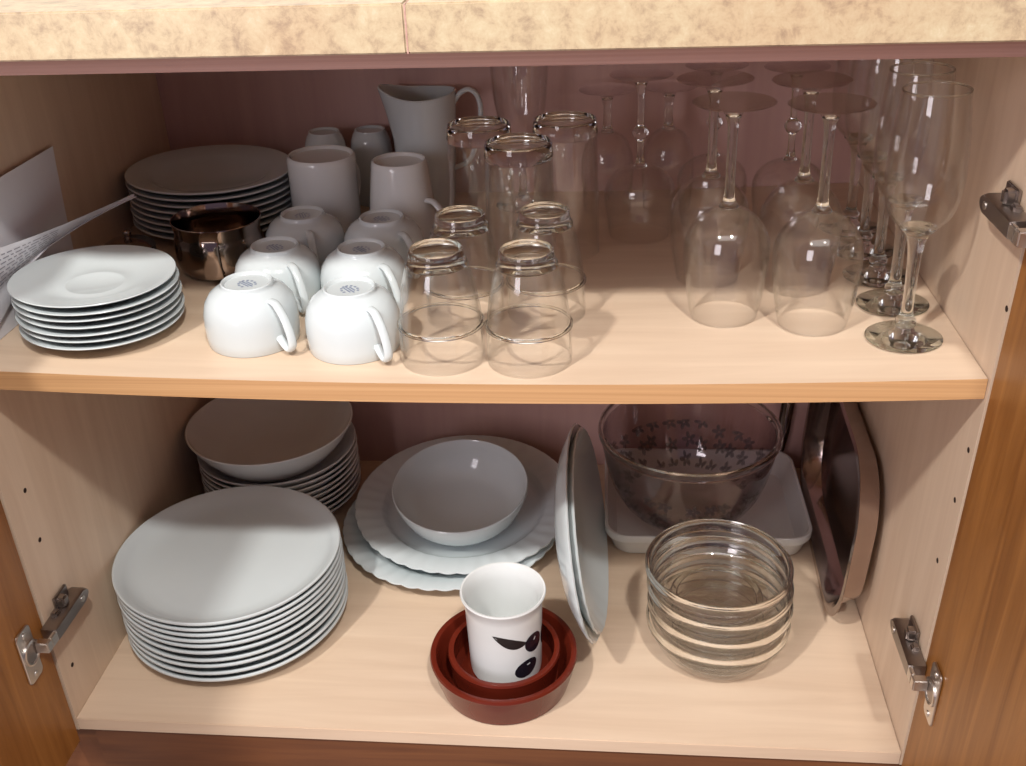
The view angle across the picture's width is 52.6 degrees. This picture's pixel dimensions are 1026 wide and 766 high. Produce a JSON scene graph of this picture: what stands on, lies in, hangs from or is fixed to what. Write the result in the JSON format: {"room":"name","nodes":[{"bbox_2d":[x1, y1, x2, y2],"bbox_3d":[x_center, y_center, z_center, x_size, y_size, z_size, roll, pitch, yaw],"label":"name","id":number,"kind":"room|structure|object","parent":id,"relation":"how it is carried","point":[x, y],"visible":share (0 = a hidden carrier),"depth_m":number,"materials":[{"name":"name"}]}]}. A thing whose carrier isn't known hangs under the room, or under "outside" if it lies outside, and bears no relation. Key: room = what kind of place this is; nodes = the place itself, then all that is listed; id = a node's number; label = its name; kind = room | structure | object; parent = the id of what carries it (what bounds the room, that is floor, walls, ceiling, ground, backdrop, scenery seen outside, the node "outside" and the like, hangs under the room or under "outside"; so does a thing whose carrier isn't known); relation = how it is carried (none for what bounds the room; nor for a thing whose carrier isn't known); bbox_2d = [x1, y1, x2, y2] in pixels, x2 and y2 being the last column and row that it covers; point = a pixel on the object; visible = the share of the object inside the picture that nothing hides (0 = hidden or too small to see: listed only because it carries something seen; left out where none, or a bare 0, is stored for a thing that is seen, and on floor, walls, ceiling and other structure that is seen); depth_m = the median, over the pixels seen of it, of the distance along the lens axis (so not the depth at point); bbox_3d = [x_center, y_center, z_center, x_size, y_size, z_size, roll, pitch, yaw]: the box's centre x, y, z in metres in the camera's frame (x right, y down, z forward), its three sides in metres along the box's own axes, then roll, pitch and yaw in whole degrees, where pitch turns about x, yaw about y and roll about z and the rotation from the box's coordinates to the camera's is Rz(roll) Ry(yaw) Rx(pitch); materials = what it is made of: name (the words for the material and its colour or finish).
{"room":"kitchen","nodes":[
{"label":"kitchen","id":0,"kind":"room"},
{"bbox_2d":[0,73,214,728],"bbox_3d":[-0.468,-0.062,1.183,0.018,0.708,0.525,1,29,5],"label":"panel","id":1,"kind":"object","parent":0,"point":[80,473],"depth_m":1.13,"materials":[{"name":"brown wood"}]},
{"bbox_2d":[0,500,88,765],"bbox_3d":[-0.499,0.172,0.793,0.037,0.700,0.509,1,29,5],"label":"door","id":2,"kind":"structure","parent":1,"relation":"attached to","point":[37,726],"depth_m":1.02,"materials":[{"name":"orange wood"}]},
{"bbox_2d":[0,42,1025,75],"bbox_3d":[-0.054,-0.249,0.771,0.914,0.016,0.063,1,29,5],"label":"trim","id":3,"kind":"structure","parent":1,"relation":"attached to","point":[983,49],"depth_m":0.74,"materials":[{"name":"wood"}]},
{"bbox_2d":[77,460,900,763],"bbox_3d":[-0.018,0.248,1.303,0.860,0.016,0.515,1,29,5],"label":"shelf","id":4,"kind":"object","parent":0,"point":[371,677],"depth_m":1.13,"materials":[{"name":"brown wood"}]},
{"bbox_2d":[128,589,347,681],"bbox_3d":[-0.326,0.271,1.244,0.257,0.023,0.257,1,29,5],"label":"dinner plate","id":5,"kind":"object","parent":4,"relation":"on","point":[229,677],"visible":0.21,"depth_m":1.15,"materials":[{"name":"ceramic"}]},
{"bbox_2d":[127,573,347,674],"bbox_3d":[-0.326,0.262,1.239,0.257,0.023,0.257,1,29,5],"label":"dinner plate","id":6,"kind":"object","parent":5,"relation":"on","point":[285,653],"visible":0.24,"depth_m":1.15,"materials":[{"name":"ceramic"}]},
{"bbox_2d":[124,576,345,667],"bbox_3d":[-0.327,0.253,1.235,0.257,0.023,0.257,1,29,5],"label":"dinner plate","id":7,"kind":"object","parent":6,"relation":"on","point":[315,626],"visible":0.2,"depth_m":1.14,"materials":[{"name":"ceramic"}]},
{"bbox_2d":[123,567,345,661],"bbox_3d":[-0.327,0.245,1.229,0.257,0.023,0.257,1,29,5],"label":"dinner plate","id":8,"kind":"object","parent":7,"relation":"on","point":[276,643],"visible":0.18,"depth_m":1.14,"materials":[{"name":"ceramic"}]},
{"bbox_2d":[121,560,344,654],"bbox_3d":[-0.327,0.236,1.225,0.257,0.023,0.257,1,29,5],"label":"dinner plate","id":9,"kind":"object","parent":8,"relation":"on","point":[224,650],"visible":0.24,"depth_m":1.13,"materials":[{"name":"ceramic"}]},
{"bbox_2d":[122,551,343,648],"bbox_3d":[-0.327,0.228,1.220,0.257,0.023,0.257,1,29,5],"label":"dinner plate","id":10,"kind":"object","parent":9,"relation":"on","point":[321,599],"visible":0.19,"depth_m":1.12,"materials":[{"name":"ceramic"}]},
{"bbox_2d":[117,550,342,642],"bbox_3d":[-0.328,0.221,1.216,0.257,0.023,0.257,1,29,5],"label":"dinner plate","id":11,"kind":"object","parent":10,"relation":"on","point":[313,600],"visible":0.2,"depth_m":1.12,"materials":[{"name":"ceramic"}]},
{"bbox_2d":[118,538,342,637],"bbox_3d":[-0.328,0.214,1.213,0.257,0.023,0.257,1,29,5],"label":"dinner plate","id":12,"kind":"object","parent":11,"relation":"on","point":[315,592],"visible":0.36,"depth_m":1.12,"materials":[{"name":"ceramic"}]},
{"bbox_2d":[115,534,340,631],"bbox_3d":[-0.328,0.208,1.209,0.257,0.023,0.257,1,29,5],"label":"dinner plate","id":13,"kind":"object","parent":12,"relation":"on","point":[319,582],"visible":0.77,"depth_m":1.11,"materials":[{"name":"ceramic"}]},
{"bbox_2d":[112,486,339,626],"bbox_3d":[-0.329,0.201,1.206,0.257,0.023,0.257,1,29,5],"label":"dinner plate","id":14,"kind":"object","parent":13,"relation":"on","point":[234,554],"visible":1,"depth_m":1.21,"materials":[{"name":"ceramic"}]},
{"bbox_2d":[330,474,360,512],"bbox_3d":[-0.317,0.152,1.450,0.212,0.033,0.212,1,29,5],"label":"plate","id":15,"kind":"object","parent":4,"relation":"on","point":[352,492],"visible":0.04,"depth_m":1.41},
{"bbox_2d":[326,466,360,509],"bbox_3d":[-0.317,0.144,1.445,0.212,0.033,0.212,1,29,5],"label":"plate","id":16,"kind":"object","parent":15,"relation":"on","point":[339,499],"visible":0.08,"depth_m":1.41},
{"bbox_2d":[204,463,359,505],"bbox_3d":[-0.318,0.137,1.442,0.212,0.033,0.212,1,29,5],"label":"plate","id":17,"kind":"object","parent":16,"relation":"on","point":[349,484],"visible":0.11,"depth_m":1.40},
{"bbox_2d":[204,453,359,502],"bbox_3d":[-0.318,0.130,1.438,0.212,0.033,0.212,1,29,5],"label":"plate","id":18,"kind":"object","parent":17,"relation":"on","point":[347,480],"visible":0.09,"depth_m":1.40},
{"bbox_2d":[201,456,357,498],"bbox_3d":[-0.319,0.123,1.434,0.212,0.033,0.212,1,29,5],"label":"plate","id":19,"kind":"object","parent":18,"relation":"on","point":[349,472],"visible":0.12,"depth_m":1.38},
{"bbox_2d":[201,444,357,495],"bbox_3d":[-0.318,0.115,1.429,0.212,0.033,0.212,1,29,5],"label":"plate","id":20,"kind":"object","parent":19,"relation":"on","point":[339,476],"visible":0.09,"depth_m":1.38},
{"bbox_2d":[199,444,356,492],"bbox_3d":[-0.319,0.108,1.426,0.212,0.033,0.212,1,29,5],"label":"plate","id":21,"kind":"object","parent":20,"relation":"on","point":[321,483],"visible":0.15,"depth_m":1.36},
{"bbox_2d":[199,435,356,489],"bbox_3d":[-0.319,0.101,1.422,0.212,0.033,0.212,1,29,5],"label":"plate","id":22,"kind":"object","parent":21,"relation":"on","point":[337,466],"visible":0.19,"depth_m":1.35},
{"bbox_2d":[197,422,355,487],"bbox_3d":[-0.320,0.094,1.418,0.212,0.033,0.212,1,29,5],"label":"plate","id":23,"kind":"object","parent":22,"relation":"on","point":[344,446],"visible":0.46,"depth_m":1.37,"materials":[{"name":"ceramic"}]},
{"bbox_2d":[185,398,352,481],"bbox_3d":[-0.323,0.076,1.399,0.220,0.062,0.220,1,29,5],"label":"bowl","id":24,"kind":"object","parent":23,"relation":"on","point":[254,440],"visible":0.84,"depth_m":1.43,"materials":[{"name":"ceramic"}]},
{"bbox_2d":[343,499,554,590],"bbox_3d":[-0.079,0.188,1.374,0.288,0.024,0.288,1,29,5],"label":"scalloped plate","id":25,"kind":"object","parent":4,"relation":"on","point":[363,554],"visible":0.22,"depth_m":1.29,"materials":[{"name":"white ceramic"}]},
{"bbox_2d":[355,435,557,574],"bbox_3d":[-0.064,0.160,1.377,0.288,0.040,0.287,-1,29,2],"label":"scalloped plate","id":26,"kind":"object","parent":25,"relation":"on","point":[378,519],"visible":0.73,"depth_m":1.34,"materials":[{"name":"white ceramic"}]},
{"bbox_2d":[392,440,527,546],"bbox_3d":[-0.067,0.150,1.339,0.174,0.077,0.173,19,35,33],"label":"bowl","id":27,"kind":"object","parent":26,"relation":"on","point":[456,493],"visible":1,"depth_m":1.37,"materials":[{"name":"white ceramic"}]},
{"bbox_2d":[430,607,577,724],"bbox_3d":[-0.009,0.306,1.134,0.160,0.042,0.160,1,29,5],"label":"terracotta dish","id":28,"kind":"object","parent":4,"relation":"on","point":[530,707],"visible":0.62,"depth_m":1.09,"materials":[{"name":"ceramic"}]},
{"bbox_2d":[448,618,559,699],"bbox_3d":[-0.009,0.301,1.133,0.122,0.038,0.122,1,29,5],"label":"terracotta dish","id":29,"kind":"object","parent":28,"relation":"in","point":[466,681],"visible":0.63,"depth_m":1.10,"materials":[{"name":"ceramic"}]},
{"bbox_2d":[460,562,545,682],"bbox_3d":[-0.009,0.263,1.119,0.091,0.104,0.091,1,29,5],"label":"beaker","id":30,"kind":"object","parent":29,"relation":"in","point":[502,601],"visible":0.96,"depth_m":1.10,"materials":[{"name":"white ceramic"}]},
{"bbox_2d":[554,423,599,643],"bbox_3d":[0.080,0.166,1.224,0.060,0.195,0.373,0,29,4],"label":"oval dish","id":31,"kind":"object","parent":4,"relation":"on","point":[561,524],"visible":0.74,"depth_m":1.10,"materials":[{"name":"white ceramic"}]},
{"bbox_2d":[567,427,608,634],"bbox_3d":[0.086,0.165,1.230,0.058,0.185,0.353,0,29,4],"label":"oval dish","id":32,"kind":"object","parent":4,"relation":"on","point":[586,513],"visible":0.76,"depth_m":1.28,"materials":[{"name":"white ceramic"}]},
{"bbox_2d":[605,448,811,555],"bbox_3d":[0.254,0.159,1.391,0.260,0.036,0.208,0,29,5],"label":"baking dish","id":33,"kind":"object","parent":4,"relation":"on","point":[780,511],"visible":0.81,"depth_m":1.41,"materials":[{"name":"ceramic"}]},
{"bbox_2d":[598,403,782,534],"bbox_3d":[0.228,0.114,1.357,0.234,0.138,0.234,-9,29,-12],"label":"mixing bowl","id":34,"kind":"object","parent":33,"relation":"in","point":[651,472],"visible":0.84,"depth_m":1.27,"materials":[{"name":"clear glass"}]},
{"bbox_2d":[646,571,790,679],"bbox_3d":[0.229,0.276,1.165,0.158,0.048,0.158,1,29,5],"label":"glass bowl","id":35,"kind":"object","parent":4,"relation":"on","point":[696,663],"visible":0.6,"depth_m":1.13,"materials":[{"name":"glass"}]},
{"bbox_2d":[647,552,792,660],"bbox_3d":[0.228,0.256,1.153,0.158,0.048,0.158,-24,35,-34],"label":"glass bowl","id":36,"kind":"object","parent":35,"relation":"on","point":[695,646],"visible":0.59,"depth_m":1.14,"materials":[{"name":"glass"}]},
{"bbox_2d":[646,536,793,643],"bbox_3d":[0.226,0.234,1.143,0.163,0.048,0.163,0,29,4],"label":"glass bowl","id":37,"kind":"object","parent":36,"relation":"on","point":[691,627],"visible":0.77,"depth_m":1.14,"materials":[{"name":"glass"}]},
{"bbox_2d":[645,519,793,625],"bbox_3d":[0.223,0.213,1.133,0.158,0.049,0.158,6,30,15],"label":"glass bowl","id":38,"kind":"object","parent":37,"relation":"on","point":[686,607],"visible":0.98,"depth_m":1.13,"materials":[{"name":"glass"}]},
{"bbox_2d":[800,402,879,615],"bbox_3d":[0.393,0.117,1.260,0.038,0.224,0.341,1,29,7],"label":"serving tray","id":39,"kind":"object","parent":4,"relation":"on","point":[839,475],"visible":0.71,"depth_m":1.27,"materials":[{"name":"metal"}]},
{"bbox_2d":[155,59,877,467],"bbox_3d":[0.000,-0.181,1.366,0.876,0.708,0.010,1,29,5],"label":"panel","id":40,"kind":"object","parent":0,"point":[277,110],"depth_m":1.29,"materials":[{"name":"wood"}]},
{"bbox_2d":[0,182,987,403],"bbox_3d":[-0.028,-0.118,1.105,0.870,0.028,0.510,1,29,5],"label":"shelf","id":41,"kind":"object","parent":40,"relation":"attached to","point":[636,340],"visible":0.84,"depth_m":0.95,"materials":[{"name":"brown wood"}]},
{"bbox_2d":[0,146,73,338],"bbox_3d":[-0.473,-0.133,0.996,0.003,0.135,0.196,1,29,5],"label":"paper sheet","id":42,"kind":"object","parent":41,"relation":"on","point":[31,199],"visible":0.61,"depth_m":1.01,"materials":[{"name":"paper"}]},
{"bbox_2d":[0,194,136,321],"bbox_3d":[-0.446,-0.116,1.007,0.027,0.092,0.238,9,31,19],"label":"leaflet","id":43,"kind":"object","parent":41,"relation":"on","point":[13,257],"visible":0.96,"depth_m":0.98,"materials":[{"name":"white paper"}]},
{"bbox_2d":[19,304,184,350],"bbox_3d":[-0.388,-0.059,0.986,0.148,0.018,0.148,-23,35,-33],"label":"saucer","id":44,"kind":"object","parent":41,"relation":"on","point":[130,339],"visible":0.23,"depth_m":0.94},
{"bbox_2d":[19,292,184,342],"bbox_3d":[-0.387,-0.066,0.984,0.148,0.018,0.148,-23,35,-33],"label":"saucer","id":45,"kind":"object","parent":44,"relation":"on","point":[90,339],"visible":0.23,"depth_m":0.94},
{"bbox_2d":[15,291,181,336],"bbox_3d":[-0.388,-0.071,0.979,0.148,0.018,0.148,-23,35,-33],"label":"saucer","id":46,"kind":"object","parent":45,"relation":"on","point":[129,325],"visible":0.23,"depth_m":0.93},
{"bbox_2d":[15,279,181,329],"bbox_3d":[-0.387,-0.077,0.977,0.148,0.018,0.148,-23,35,-33],"label":"saucer","id":47,"kind":"object","parent":46,"relation":"on","point":[162,304],"visible":0.26,"depth_m":0.93,"materials":[{"name":"ceramic"}]},
{"bbox_2d":[11,278,178,322],"bbox_3d":[-0.389,-0.083,0.974,0.148,0.018,0.148,-23,35,-33],"label":"saucer","id":48,"kind":"object","parent":47,"relation":"on","point":[61,319],"visible":0.21,"depth_m":0.92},
{"bbox_2d":[11,266,178,315],"bbox_3d":[-0.387,-0.089,0.969,0.148,0.018,0.148,-23,35,-33],"label":"saucer","id":49,"kind":"object","parent":48,"relation":"on","point":[83,311],"visible":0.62,"depth_m":0.93,"materials":[{"name":"ceramic"}]},
{"bbox_2d":[7,245,175,307],"bbox_3d":[-0.390,-0.096,0.968,0.148,0.018,0.148,-23,35,-33],"label":"saucer","id":50,"kind":"object","parent":49,"relation":"on","point":[105,274],"visible":1,"depth_m":0.98,"materials":[{"name":"ceramic"}]},
{"bbox_2d":[133,218,269,239],"bbox_3d":[-0.352,-0.199,1.238,0.191,0.021,0.191,-23,35,-33],"label":"plate","id":51,"kind":"object","parent":41,"relation":"on","point":[155,233],"visible":0.05,"depth_m":1.18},
{"bbox_2d":[132,204,291,232],"bbox_3d":[-0.351,-0.205,1.234,0.191,0.021,0.191,-23,35,-33],"label":"plate","id":52,"kind":"object","parent":51,"relation":"on","point":[271,218],"visible":0.04,"depth_m":1.18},
{"bbox_2d":[130,199,291,226],"bbox_3d":[-0.352,-0.212,1.231,0.191,0.021,0.191,-23,35,-33],"label":"plate","id":53,"kind":"object","parent":52,"relation":"on","point":[273,211],"visible":0.15,"depth_m":1.18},
{"bbox_2d":[130,192,290,219],"bbox_3d":[-0.351,-0.218,1.227,0.191,0.021,0.191,-23,35,-33],"label":"plate","id":54,"kind":"object","parent":53,"relation":"on","point":[269,206],"visible":0.22,"depth_m":1.17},
{"bbox_2d":[128,187,289,213],"bbox_3d":[-0.352,-0.225,1.223,0.191,0.021,0.191,-23,35,-33],"label":"plate","id":55,"kind":"object","parent":54,"relation":"on","point":[165,210],"visible":0.18,"depth_m":1.17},
{"bbox_2d":[128,179,289,208],"bbox_3d":[-0.351,-0.232,1.220,0.191,0.021,0.191,-23,35,-33],"label":"plate","id":56,"kind":"object","parent":55,"relation":"on","point":[246,199],"visible":0.24,"depth_m":1.16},
{"bbox_2d":[125,174,288,201],"bbox_3d":[-0.353,-0.238,1.216,0.191,0.021,0.191,-23,35,-33],"label":"plate","id":57,"kind":"object","parent":56,"relation":"on","point":[164,197],"visible":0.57,"depth_m":1.15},
{"bbox_2d":[124,145,287,194],"bbox_3d":[-0.352,-0.245,1.212,0.191,0.021,0.191,-23,35,-33],"label":"plate","id":58,"kind":"object","parent":57,"relation":"on","point":[208,169],"visible":0.98,"depth_m":1.23,"materials":[{"name":"ceramic"}]},
{"bbox_2d":[169,202,263,280],"bbox_3d":[-0.311,-0.145,1.096,0.093,0.061,0.114,-4,29,-6],"label":"metal pot","id":59,"kind":"object","parent":41,"relation":"on","point":[209,240],"visible":0.81,"depth_m":1.07,"materials":[{"name":"metal"}]},
{"bbox_2d":[203,271,299,357],"bbox_3d":[-0.241,-0.066,0.952,0.086,0.059,0.093,-6,29,-6],"label":"cup","id":60,"kind":"object","parent":41,"relation":"on","point":[249,314],"visible":1,"depth_m":0.93,"materials":[{"name":"ceramic"}]},
{"bbox_2d":[235,236,320,313],"bbox_3d":[-0.231,-0.110,1.033,0.092,0.059,0.086,5,30,14],"label":"cup","id":61,"kind":"object","parent":41,"relation":"on","point":[292,262],"visible":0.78,"depth_m":1.01,"materials":[{"name":"ceramic"}]},
{"bbox_2d":[265,205,344,267],"bbox_3d":[-0.220,-0.154,1.113,0.093,0.059,0.086,15,33,28],"label":"cup","id":62,"kind":"object","parent":41,"relation":"on","point":[313,227],"visible":0.59,"depth_m":1.09,"materials":[{"name":"ceramic"}]},
{"bbox_2d":[287,145,360,232],"bbox_3d":[-0.211,-0.221,1.197,0.093,0.094,0.079,-14,31,-20],"label":"mug","id":63,"kind":"object","parent":41,"relation":"on","point":[326,177],"visible":0.84,"depth_m":1.16,"materials":[{"name":"ceramic"}]},
{"bbox_2d":[305,276,400,364],"bbox_3d":[-0.142,-0.061,0.938,0.092,0.059,0.086,4,29,12],"label":"cup","id":64,"kind":"object","parent":41,"relation":"on","point":[351,320],"visible":0.96,"depth_m":0.91,"materials":[{"name":"ceramic"}]},
{"bbox_2d":[320,238,407,313],"bbox_3d":[-0.147,-0.106,1.022,0.086,0.059,0.093,-2,29,1],"label":"cup","id":65,"kind":"object","parent":41,"relation":"on","point":[370,258],"visible":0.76,"depth_m":1.00,"materials":[{"name":"ceramic"}]},
{"bbox_2d":[370,152,441,239],"bbox_3d":[-0.125,-0.207,1.172,0.083,0.091,0.093,-11,30,-15],"label":"mug","id":66,"kind":"object","parent":41,"relation":"on","point":[401,181],"visible":0.6,"depth_m":1.15,"materials":[{"name":"ceramic"}]},
{"bbox_2d":[377,84,482,207],"bbox_3d":[-0.100,-0.283,1.249,0.110,0.148,0.081,18,35,33],"label":"jug","id":67,"kind":"object","parent":41,"relation":"on","point":[418,117],"visible":0.71,"depth_m":1.22,"materials":[{"name":"ceramic"}]},
{"bbox_2d":[397,238,484,375],"bbox_3d":[-0.064,-0.069,0.900,0.077,0.104,0.077,1,29,5],"label":"tumbler","id":68,"kind":"object","parent":41,"relation":"on","point":[434,256],"visible":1,"depth_m":0.88,"materials":[{"name":"clear glass"}]},
{"bbox_2d":[490,73,549,212],"bbox_3d":[0.009,-0.310,1.231,0.069,0.205,0.069,1,29,5],"label":"wine glass","id":69,"kind":"object","parent":41,"relation":"on","point":[506,204],"visible":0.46,"depth_m":1.27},
{"bbox_2d":[490,73,547,115],"bbox_3d":[0.008,-0.345,1.212,0.069,0.126,0.069,1,29,5],"label":"bowl","id":70,"kind":"object","parent":69,"relation":"on","point":[490,73],"depth_m":1.21,"materials":[{"name":"clear glass"}]},
{"bbox_2d":[484,132,556,291],"bbox_3d":[0.008,-0.170,1.037,0.071,0.145,0.071,0,29,5],"label":"glass","id":71,"kind":"object","parent":41,"relation":"on","point":[519,149],"visible":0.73,"depth_m":0.99,"materials":[{"name":"glass"}]},
{"bbox_2d":[485,239,572,377],"bbox_3d":[0.013,-0.067,0.890,0.077,0.104,0.077,-11,30,-15],"label":"tumbler","id":72,"kind":"object","parent":41,"relation":"on","point":[521,257],"visible":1,"depth_m":0.87,"materials":[{"name":"clear glass"}]},
{"bbox_2d":[581,82,635,214],"bbox_3d":[0.111,-0.273,1.218,0.065,0.142,0.065,0,29,6],"label":"glass","id":73,"kind":"object","parent":41,"relation":"on","point":[607,128],"visible":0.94,"depth_m":1.20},
{"bbox_2d":[581,131,633,214],"bbox_3d":[0.112,-0.253,1.230,0.062,0.096,0.062,0,29,6],"label":"bowl","id":74,"kind":"object","parent":73,"relation":"attached to","point":[606,132],"depth_m":1.22,"materials":[{"name":"clear glass"}]},
{"bbox_2d":[604,67,674,243],"bbox_3d":[0.139,-0.247,1.131,0.078,0.178,0.078,19,35,33],"label":"goblet","id":75,"kind":"object","parent":41,"relation":"on","point":[640,132],"visible":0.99,"depth_m":1.11,"materials":[{"name":"clear glass"}]},
{"bbox_2d":[604,163,674,243],"bbox_3d":[0.141,-0.204,1.154,0.078,0.080,0.078,0,29,6],"label":"bowl","id":76,"kind":"object","parent":75,"relation":"attached to","point":[638,165],"depth_m":1.15,"materials":[{"name":"clear glass"}]},
{"bbox_2d":[641,79,696,210],"bbox_3d":[0.181,-0.277,1.218,0.065,0.143,0.065,21,36,36],"label":"glass","id":77,"kind":"object","parent":41,"relation":"on","point":[668,124],"visible":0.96,"depth_m":1.20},
{"bbox_2d":[641,127,693,210],"bbox_3d":[0.183,-0.257,1.229,0.062,0.096,0.062,-21,33,-29],"label":"bowl","id":78,"kind":"object","parent":77,"relation":"attached to","point":[665,128],"depth_m":1.22,"materials":[{"name":"clear glass"}]},
{"bbox_2d":[669,73,754,281],"bbox_3d":[0.192,-0.195,1.007,0.078,0.199,0.078,-11,30,-15],"label":"wine glass","id":79,"kind":"object","parent":41,"relation":"on","point":[711,172],"visible":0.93,"depth_m":0.98,"materials":[{"name":"glass"}]},
{"bbox_2d":[669,174,749,281],"bbox_3d":[0.194,-0.155,1.029,0.078,0.107,0.078,18,35,34],"label":"bowl","id":80,"kind":"object","parent":79,"relation":"on","point":[708,176],"depth_m":1.02,"materials":[{"name":"clear glass"}]},
{"bbox_2d":[677,62,748,231],"bbox_3d":[0.223,-0.263,1.150,0.078,0.178,0.078,12,32,25],"label":"goblet","id":81,"kind":"object","parent":41,"relation":"on","point":[716,75],"visible":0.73,"depth_m":1.11,"materials":[{"name":"clear glass"}]},
{"bbox_2d":[677,152,746,231],"bbox_3d":[0.225,-0.220,1.173,0.078,0.080,0.078,-21,33,-29],"label":"bowl","id":82,"kind":"object","parent":81,"relation":"on","point":[718,154],"depth_m":1.17,"materials":[{"name":"clear glass"}]},
{"bbox_2d":[683,95,776,324],"bbox_3d":[0.193,-0.152,0.928,0.078,0.199,0.078,-19,33,-28],"label":"wine glass","id":83,"kind":"object","parent":41,"relation":"on","point":[728,202],"visible":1,"depth_m":0.90,"materials":[{"name":"glass"}]},
{"bbox_2d":[683,205,770,324],"bbox_3d":[0.195,-0.112,0.949,0.078,0.107,0.078,0,29,6],"label":"bowl","id":84,"kind":"object","parent":83,"relation":"on","point":[725,207],"depth_m":0.94,"materials":[{"name":"clear glass"}]},
{"bbox_2d":[751,61,830,237],"bbox_3d":[0.299,-0.250,1.115,0.078,0.178,0.078,-8,29,-10],"label":"goblet","id":85,"kind":"object","parent":41,"relation":"on","point":[792,125],"visible":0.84,"depth_m":1.09,"materials":[{"name":"clear glass"}]},
{"bbox_2d":[751,157,820,237],"bbox_3d":[0.301,-0.208,1.138,0.078,0.080,0.078,5,30,14],"label":"bowl","id":86,"kind":"object","parent":85,"relation":"on","point":[790,159],"depth_m":1.13,"materials":[{"name":"clear glass"}]},
{"bbox_2d":[758,74,853,295],"bbox_3d":[0.273,-0.185,0.975,0.078,0.199,0.078,-25,36,-36],"label":"wine glass","id":87,"kind":"object","parent":41,"relation":"on","point":[804,176],"visible":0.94,"depth_m":0.95,"materials":[{"name":"glass"}]},
{"bbox_2d":[758,178,842,295],"bbox_3d":[0.275,-0.145,0.997,0.078,0.107,0.078,2,29,9],"label":"bowl","id":88,"kind":"object","parent":87,"relation":"on","point":[798,180],"depth_m":0.98,"materials":[{"name":"clear glass"}]},
{"bbox_2d":[772,96,877,332],"bbox_3d":[0.268,-0.143,0.900,0.078,0.199,0.078,-26,37,-37],"label":"wine glass","id":89,"kind":"object","parent":41,"relation":"on","point":[822,207],"visible":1,"depth_m":0.88,"materials":[{"name":"glass"}]},
{"bbox_2d":[772,209,863,332],"bbox_3d":[0.270,-0.104,0.921,0.078,0.107,0.078,-14,30,-19],"label":"bowl","id":90,"kind":"object","parent":89,"relation":"on","point":[816,211],"depth_m":0.91,"materials":[{"name":"clear glass"}]},
{"bbox_2d":[819,61,896,236],"bbox_3d":[0.367,-0.266,1.095,0.066,0.216,0.065,-14,31,-20],"label":"champagne flute","id":91,"kind":"object","parent":41,"relation":"on","point":[832,226],"visible":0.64,"depth_m":1.12,"materials":[{"name":"clear glass"}]},
{"bbox_2d":[832,61,896,139],"bbox_3d":[0.363,-0.309,1.072,0.062,0.116,0.062,-1,29,4],"label":"bowl","id":92,"kind":"object","parent":91,"relation":"on","point":[851,136],"depth_m":1.09,"materials":[{"name":"clear glass"}]},
{"bbox_2d":[830,60,914,260],"bbox_3d":[0.361,-0.234,1.036,0.066,0.216,0.065,16,34,30],"label":"champagne flute","id":93,"kind":"object","parent":41,"relation":"on","point":[851,249],"visible":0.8,"depth_m":1.06,"materials":[{"name":"clear glass"}]},
{"bbox_2d":[844,60,914,158],"bbox_3d":[0.357,-0.277,1.012,0.062,0.116,0.062,11,32,24],"label":"bowl","id":94,"kind":"object","parent":93,"relation":"on","point":[865,154],"depth_m":1.03,"materials":[{"name":"clear glass"}]},
{"bbox_2d":[842,58,933,287],"bbox_3d":[0.355,-0.201,0.976,0.066,0.216,0.065,-13,31,-19],"label":"champagne flute","id":95,"kind":"object","parent":41,"relation":"on","point":[875,272],"visible":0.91,"depth_m":1.01,"materials":[{"name":"clear glass"}]},
{"bbox_2d":[858,58,933,179],"bbox_3d":[0.351,-0.244,0.953,0.062,0.116,0.062,-25,35,-34],"label":"bowl","id":96,"kind":"object","parent":95,"relation":"on","point":[891,175],"depth_m":0.97,"materials":[{"name":"clear glass"}]},
{"bbox_2d":[856,61,955,316],"bbox_3d":[0.350,-0.169,0.918,0.066,0.216,0.065,16,34,31],"label":"champagne flute","id":97,"kind":"object","parent":41,"relation":"on","point":[887,302],"visible":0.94,"depth_m":0.94,"materials":[{"name":"clear glass"}]},
{"bbox_2d":[874,68,955,203],"bbox_3d":[0.345,-0.212,0.895,0.062,0.116,0.062,-12,29,-14],"label":"bowl","id":98,"kind":"object","parent":97,"relation":"on","point":[900,198],"depth_m":0.91,"materials":[{"name":"clear glass"}]},
{"bbox_2d":[864,81,973,352],"bbox_3d":[0.337,-0.135,0.856,0.066,0.216,0.065,-13,30,-19],"label":"champagne flute","id":99,"kind":"object","parent":41,"relation":"on","point":[902,334],"visible":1,"depth_m":0.89,"materials":[{"name":"clear glass"}]},
{"bbox_2d":[884,90,972,232],"bbox_3d":[0.333,-0.177,0.833,0.062,0.116,0.062,0,29,6],"label":"bowl","id":100,"kind":"object","parent":99,"relation":"on","point":[908,226],"depth_m":0.85,"materials":[{"name":"clear glass"}]},
{"bbox_2d":[855,57,1025,764],"bbox_3d":[0.415,-0.053,1.100,0.035,0.708,0.526,1,29,5],"label":"panel","id":101,"kind":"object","parent":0,"point":[925,451],"depth_m":0.96,"materials":[{"name":"brown wood"}]},
{"bbox_2d":[95,730,901,765],"bbox_3d":[-0.013,0.436,1.125,0.880,0.143,0.016,1,29,5],"label":"trim","id":102,"kind":"structure","parent":101,"relation":"attached to","point":[119,748],"depth_m":1.11,"materials":[{"name":"orange wood"}]},
{"bbox_2d":[890,180,1025,765],"bbox_3d":[0.369,0.181,0.712,0.038,0.700,0.509,2,29,5],"label":"door","id":103,"kind":"structure","parent":101,"relation":"attached to","point":[970,709],"depth_m":0.82,"materials":[{"name":"orange wood"}]},
{"bbox_3d":[-0.033,-0.373,0.997,0.876,0.011,0.455,1,29,5],"label":"ceiling","id":104,"kind":"structure","parent":0,"visible":0},
{"bbox_2d":[0,0,1025,61],"bbox_3d":[-0.021,-0.398,0.990,2.100,0.034,0.653,1,29,5],"label":"countertop","id":105,"kind":"structure","parent":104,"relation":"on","point":[30,30],"depth_m":0.70,"materials":[{"name":"yellow stone"}]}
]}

